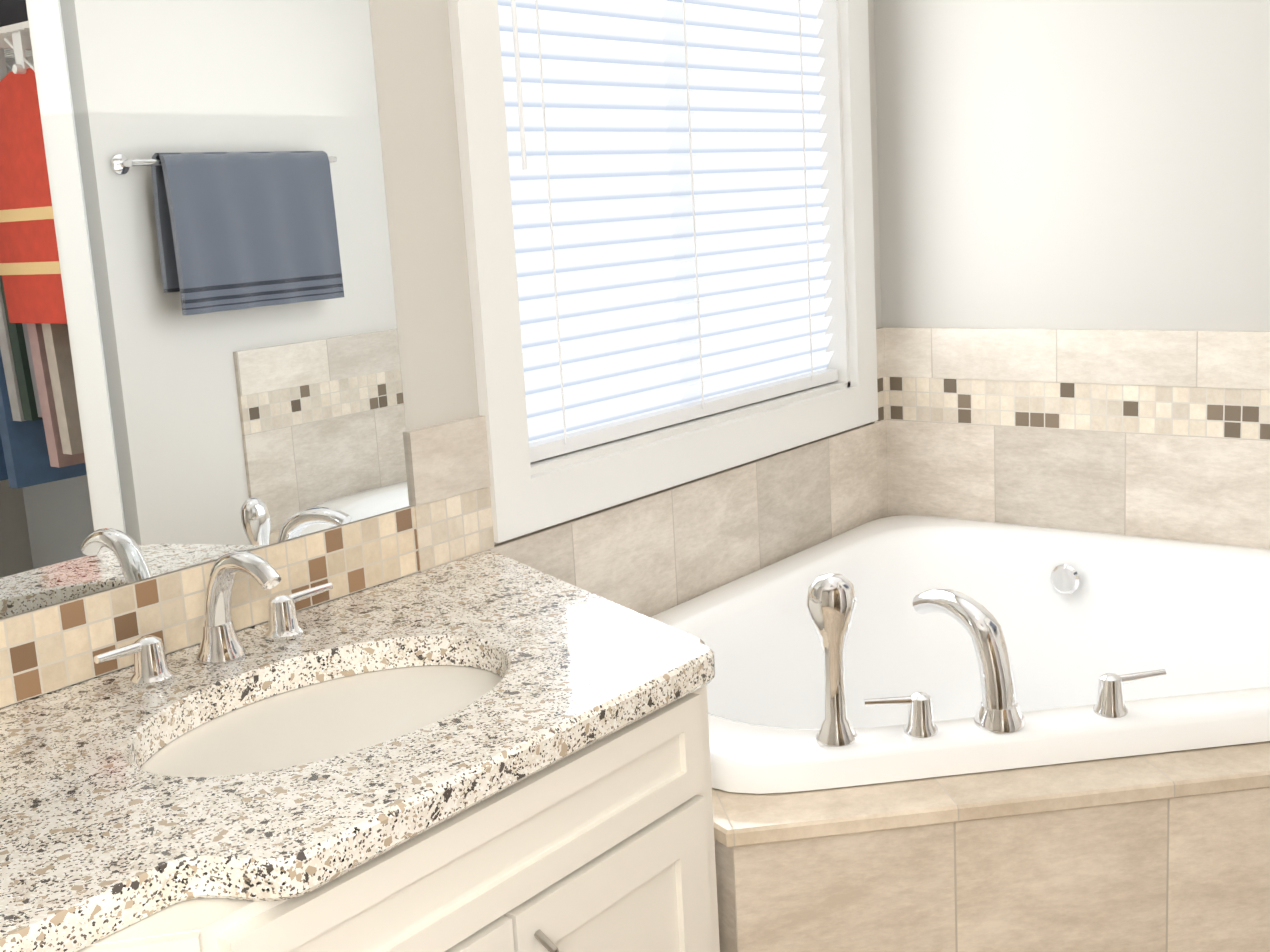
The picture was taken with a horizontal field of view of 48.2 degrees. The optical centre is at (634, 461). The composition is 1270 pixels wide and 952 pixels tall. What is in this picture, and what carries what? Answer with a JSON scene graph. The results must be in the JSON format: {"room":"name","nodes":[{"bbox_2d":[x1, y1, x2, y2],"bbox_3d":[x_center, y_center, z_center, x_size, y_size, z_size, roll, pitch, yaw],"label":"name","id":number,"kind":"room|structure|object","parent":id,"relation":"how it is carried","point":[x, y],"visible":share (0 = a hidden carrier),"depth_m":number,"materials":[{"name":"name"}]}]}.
{"room":"bathroom","nodes":[
{"label":"bathroom","id":0,"kind":"room"},
{"bbox_2d":[2,0,881,707],"bbox_3d":[-0.749,-0.077,1.774,0.150,2.450,4.450,5,13,38],"label":"wall","id":1,"kind":"structure","parent":0,"point":[416,112],"depth_m":2.18,"materials":[{"name":"grey paint"}]},
{"bbox_2d":[0,0,412,618],"bbox_3d":[-0.729,-0.477,1.627,0.005,1.314,1.139,5,13,38],"label":"mirror","id":2,"kind":"object","parent":1,"relation":"attached to","point":[198,346],"visible":1,"depth_m":1.84,"materials":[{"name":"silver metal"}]},
{"bbox_2d":[0,327,888,707],"bbox_3d":[-0.196,0.460,2.416,0.014,1.100,2.676,5,13,38],"label":"wall tiles","id":3,"kind":"structure","parent":1,"relation":"attached to","point":[654,553],"depth_m":2.30,"materials":[{"name":"tile"}]},
{"bbox_2d":[447,0,877,542],"bbox_3d":[0.089,-0.625,2.741,0.122,1.300,1.300,5,13,38],"label":"window","id":4,"kind":"structure","parent":1,"relation":"in","point":[527,496],"depth_m":2.59,"materials":[{"name":"white wood"}]},
{"bbox_2d":[497,0,837,462],"bbox_3d":[0.091,-0.626,2.739,0.068,1.090,1.084,5,13,38],"label":"window blinds","id":5,"kind":"object","parent":4,"relation":"attached to","point":[667,175],"visible":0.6,"depth_m":2.71,"materials":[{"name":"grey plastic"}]},
{"bbox_2d":[874,0,1269,330],"bbox_3d":[1.966,-0.340,2.352,3.400,2.450,0.150,5,13,38],"label":"wall","id":6,"kind":"structure","parent":0,"point":[1073,164],"depth_m":3.01,"materials":[{"name":"grey paint"}]},
{"bbox_2d":[884,327,1269,548],"bbox_3d":[1.204,0.274,2.990,1.478,1.100,0.014,5,13,38],"label":"wall tiles","id":7,"kind":"structure","parent":6,"relation":"attached to","point":[1162,434],"depth_m":3.08,"materials":[{"name":"tile"}]},
{"bbox_3d":[0.634,1.274,0.927,3.550,0.050,4.550,5,13,38],"label":"floor","id":8,"kind":"structure","parent":0,"visible":0},
{"bbox_2d":[172,674,719,951],"bbox_3d":[-0.591,0.801,1.412,0.655,0.839,2.072,5,13,38],"label":"bathroom vanity","id":9,"kind":"object","parent":8,"relation":"on","point":[606,843],"depth_m":1.55,"materials":[{"name":"white wood"}]},
{"bbox_2d":[0,550,714,951],"bbox_3d":[-0.623,0.367,1.342,0.634,0.040,2.078,5,13,38],"label":"countertop","id":10,"kind":"structure","parent":9,"relation":"on","point":[101,850],"depth_m":1.47,"materials":[{"name":"beige stone"}]},
{"bbox_2d":[94,551,332,689],"bbox_3d":[-0.498,0.182,1.785,0.160,0.148,0.359,5,13,38],"label":"faucet","id":11,"kind":"object","parent":10,"relation":"on","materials":[{"name":"silver metal"}]},
{"bbox_2d":[100,638,531,797],"bbox_3d":[-0.348,0.385,1.673,0.366,0.170,0.536,5,13,38],"label":"sink","id":12,"kind":"object","parent":10,"relation":"in","point":[248,743],"depth_m":1.71,"materials":[{"name":"white ceramic"}]},
{"bbox_2d":[650,515,1269,951],"bbox_3d":[0.722,0.507,2.401,1.464,0.909,1.569,5,13,38],"label":"bathtub","id":13,"kind":"object","parent":8,"relation":"on","point":[944,735],"visible":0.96,"depth_m":2.00,"materials":[{"name":"ceramic"}]},
{"bbox_2d":[806,573,1166,748],"bbox_3d":[0.499,0.257,2.003,0.376,0.249,0.393,5,13,38],"label":"faucet","id":14,"kind":"object","parent":13,"relation":"on","point":[999,721],"depth_m":2.01,"materials":[{"name":"silver metal"}]}
]}

